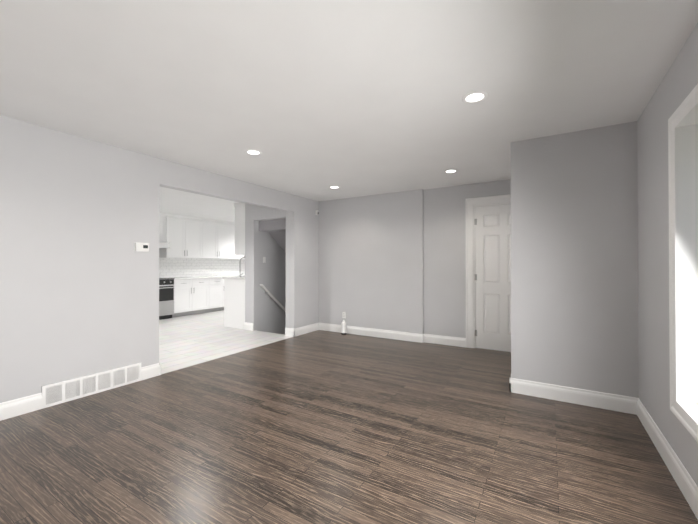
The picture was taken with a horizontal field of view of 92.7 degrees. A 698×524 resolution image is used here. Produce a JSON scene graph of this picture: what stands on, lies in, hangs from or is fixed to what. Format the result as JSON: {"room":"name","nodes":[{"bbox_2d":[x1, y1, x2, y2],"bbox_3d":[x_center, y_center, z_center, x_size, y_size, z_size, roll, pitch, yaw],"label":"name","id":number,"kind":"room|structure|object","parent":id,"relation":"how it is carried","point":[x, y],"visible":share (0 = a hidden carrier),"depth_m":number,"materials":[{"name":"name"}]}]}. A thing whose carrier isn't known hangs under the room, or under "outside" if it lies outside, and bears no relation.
{"room":"empty living room","nodes":[
{"label":"empty living room","id":0,"kind":"room"},
{"bbox_2d":[0,115,318,402],"bbox_3d":[-2.072,1.002,4.044,0.200,4.340,9.900,0,0,31],"label":"wall","id":1,"kind":"structure","parent":0,"point":[79,280],"depth_m":3.17,"materials":[{"name":"grey paint"}]},
{"bbox_2d":[0,393,41,420],"bbox_3d":[-3.584,1.187,1.322,0.015,0.137,3.620,0,0,31],"label":"baseboard","id":2,"kind":"structure","parent":1,"relation":"attached to","point":[16,407],"depth_m":2.75,"materials":[{"name":"white wood"}]},
{"bbox_2d":[41,362,140,408],"bbox_3d":[-2.440,1.171,3.223,0.014,0.192,0.815,0,0,31],"label":"air vent","id":3,"kind":"object","parent":1,"relation":"in","point":[53,394],"visible":1,"depth_m":3.16,"materials":[{"name":"white metal"}]},
{"bbox_2d":[134,242,148,251],"bbox_3d":[-2.222,-0.160,3.578,0.030,0.096,0.140,0,0,31],"label":"thermostat","id":4,"kind":"object","parent":1,"relation":"attached to","point":[141,247],"visible":1,"depth_m":3.56,"materials":[{"name":"white plastic"}]},
{"bbox_2d":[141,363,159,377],"bbox_3d":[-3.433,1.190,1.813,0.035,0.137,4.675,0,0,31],"label":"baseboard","id":5,"kind":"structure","parent":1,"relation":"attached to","point":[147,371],"depth_m":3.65,"materials":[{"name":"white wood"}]},
{"bbox_2d":[292,322,319,336],"bbox_3d":[-0.765,1.216,6.008,0.015,0.137,0.685,0,0,31],"label":"baseboard","id":6,"kind":"structure","parent":1,"relation":"attached to","point":[313,327],"depth_m":5.97,"materials":[{"name":"white wood"}]},
{"bbox_2d":[159,214,206,257],"bbox_3d":[-4.184,-0.619,8.379,0.319,1.036,1.006,0,0,31],"label":"upper cabinet","id":7,"kind":"object","parent":0,"relation":"attached to","point":[186,236],"depth_m":8.27,"materials":[{"name":"white wood"}]},
{"bbox_2d":[207,219,234,257],"bbox_3d":[-3.713,-0.614,9.161,0.319,1.036,1.068,0,0,31],"label":"upper cabinet","id":8,"kind":"object","parent":0,"relation":"attached to","point":[220,235],"depth_m":9.16,"materials":[{"name":"white wood"}]},
{"bbox_2d":[159,310,291,373],"bbox_3d":[-3.849,1.329,5.181,4.420,0.100,10.020,0,0,31],"label":"floor","id":9,"kind":"structure","parent":0,"point":[188,340],"depth_m":5.51,"materials":[{"name":"white tile"}]},
{"bbox_2d":[159,213,174,319],"bbox_3d":[-4.475,0.075,7.508,0.711,2.437,0.774,0,0,31],"label":"range","id":10,"kind":"object","parent":9,"relation":"on","point":[166,298],"visible":0.25,"depth_m":7.58,"materials":[{"name":"silver metal"}]},
{"bbox_2d":[172,278,210,316],"bbox_3d":[-4.064,0.861,8.297,0.599,0.875,1.006,0,0,31],"label":"base cabinet","id":11,"kind":"object","parent":9,"relation":"on","point":[191,295],"depth_m":8.13,"materials":[{"name":"white wood"}]},
{"bbox_2d":[175,274,244,281],"bbox_3d":[-3.582,0.408,9.076,0.626,0.040,2.832,0,0,31],"label":"countertop","id":12,"kind":"structure","parent":11,"relation":"on","point":[208,275],"depth_m":9.23,"materials":[{"name":"white stone"}]},
{"bbox_2d":[211,278,223,311],"bbox_3d":[-3.593,0.866,9.080,0.599,0.875,1.068,0,0,31],"label":"base cabinet","id":13,"kind":"object","parent":9,"relation":"on","point":[217,284],"depth_m":8.75,"materials":[{"name":"white wood"}]},
{"bbox_2d":[224,279,244,328],"bbox_3d":[-1.974,0.815,6.967,0.600,0.950,1.048,0,0,31],"label":"base cabinet","id":14,"kind":"object","parent":9,"relation":"on","point":[234,301],"depth_m":6.51,"materials":[{"name":"white wood"}]},
{"bbox_2d":[222,275,244,278],"bbox_3d":[-1.509,0.325,7.766,0.626,0.040,2.942,0,0,31],"label":"countertop","id":15,"kind":"structure","parent":14,"relation":"on","point":[234,277],"depth_m":6.55,"materials":[{"name":"white stone"}]},
{"bbox_2d":[245,204,252,322],"bbox_3d":[-1.134,1.024,7.552,0.230,4.340,2.920,0,0,31],"label":"wall","id":16,"kind":"structure","parent":0,"point":[248,208],"depth_m":6.31,"materials":[{"name":"grey paint"}]},
{"bbox_2d":[234,203,244,254],"bbox_3d":[-1.849,-0.643,6.912,0.319,1.006,1.028,0,0,31],"label":"upper cabinet","id":17,"kind":"object","parent":16,"relation":"attached to","point":[239,207],"depth_m":6.48,"materials":[{"name":"white wood"}]},
{"bbox_2d":[253,205,285,334],"bbox_3d":[-1.415,0.065,6.093,0.780,2.440,0.120,0,0,31],"label":"wall","id":18,"kind":"structure","parent":0,"point":[265,312],"depth_m":6.53,"materials":[{"name":"grey paint"}]},
{"bbox_2d":[259,218,285,252],"bbox_3d":[-0.681,0.130,7.322,0.786,2.550,2.738,0,0,31],"label":"ceiling bulkhead","id":19,"kind":"object","parent":18,"relation":"attached to","point":[275,229],"visible":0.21,"depth_m":6.29,"materials":[{"name":"grey paint"}]},
{"bbox_2d":[260,284,285,311],"bbox_3d":[-1.181,1.232,7.135,0.114,1.619,1.936,0,0,31],"label":"stair handrail","id":20,"kind":"object","parent":18,"relation":"attached to","point":[273,297],"visible":0.44,"depth_m":6.55,"materials":[{"name":"white wood"}]},
{"bbox_2d":[0,330,697,523],"bbox_3d":[-0.502,1.309,1.905,4.694,0.100,7.856,0,0,31],"label":"floor","id":21,"kind":"structure","parent":0,"point":[321,427],"depth_m":2.24,"materials":[{"name":"brown wood"}]},
{"bbox_2d":[341,320,346,334],"bbox_3d":[-0.092,1.159,5.928,0.100,0.250,0.100,0,0,31],"label":"bottle","id":22,"kind":"object","parent":21,"relation":"on","point":[343,328],"visible":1,"depth_m":5.89,"materials":[{"name":"white plastic"}]},
{"bbox_2d":[0,0,697,221],"bbox_3d":[-1.869,-1.228,3.936,9.114,0.120,10.140,0,0,31],"label":"ceiling","id":23,"kind":"structure","parent":0,"point":[312,99],"depth_m":2.15,"materials":[{"name":"white paint"}]},
{"bbox_2d":[245,149,261,154],"bbox_3d":[-1.018,-1.168,3.551,0.176,0.004,0.176,0,0,31],"label":"recessed light","id":24,"kind":"object","parent":23,"relation":"in","point":[253,152],"visible":1,"depth_m":3.55,"materials":[{"name":"white plastic"}]},
{"bbox_2d":[444,169,457,172],"bbox_3d":[1.308,-1.164,4.277,0.176,0.004,0.176,0,0,31],"label":"recessed light","id":25,"kind":"object","parent":23,"relation":"in","point":[451,171],"visible":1,"depth_m":4.28,"materials":[{"name":"white plastic"}]},
{"bbox_2d":[462,91,487,102],"bbox_3d":[0.899,-1.175,2.381,0.176,0.004,0.176,0,0,31],"label":"recessed light","id":26,"kind":"object","parent":23,"relation":"in","point":[475,97],"visible":1,"depth_m":2.38,"materials":[{"name":"white plastic"}]},
{"bbox_2d":[319,179,510,337],"bbox_3d":[1.350,0.060,5.283,4.394,2.440,0.170,0,0,31],"label":"wall","id":27,"kind":"structure","parent":0,"point":[395,261],"depth_m":5.50,"materials":[{"name":"grey paint"}]},
{"bbox_2d":[465,194,510,347],"bbox_3d":[2.221,0.165,4.774,1.030,2.225,0.144,0,0,31],"label":"door frame","id":28,"kind":"structure","parent":27,"relation":"attached to","point":[470,203],"depth_m":4.94,"materials":[{"name":"white wood"}]},
{"bbox_2d":[474,204,510,351],"bbox_3d":[2.190,0.226,4.732,0.779,2.086,0.119,0,0,31],"label":"door","id":29,"kind":"structure","parent":27,"relation":"in","point":[492,224],"depth_m":4.82,"materials":[{"name":"white wood"}]},
{"bbox_2d":[510,121,638,397],"bbox_3d":[2.026,0.046,3.070,0.954,2.440,0.130,0,0,31],"label":"wall","id":30,"kind":"structure","parent":0,"point":[574,259],"depth_m":2.98,"materials":[{"name":"grey paint"}]},
{"bbox_2d":[509,377,635,414],"bbox_3d":[1.978,1.198,3.019,0.945,0.137,0.037,0,0,31],"label":"baseboard","id":31,"kind":"structure","parent":30,"relation":"attached to","point":[614,402],"depth_m":2.98,"materials":[{"name":"white wood"}]},
{"bbox_2d":[637,23,697,485],"bbox_3d":[1.398,0.032,0.770,0.340,2.440,7.856,0,0,31],"label":"wall","id":32,"kind":"structure","parent":0,"point":[677,85],"depth_m":2.24,"materials":[{"name":"grey paint"}]},
{"bbox_2d":[636,398,697,519],"bbox_3d":[0.808,1.180,0.126,0.015,0.137,6.158,0,0,31],"label":"baseboard","id":33,"kind":"structure","parent":32,"relation":"attached to","point":[685,482],"depth_m":1.99,"materials":[{"name":"white wood"}]},
{"bbox_2d":[668,84,697,442],"bbox_3d":[1.264,0.004,0.669,0.264,1.721,2.901,0,0,31],"label":"window","id":34,"kind":"structure","parent":32,"relation":"in","point":[687,143],"depth_m":1.89,"materials":[{"name":"white glass"}]}
]}

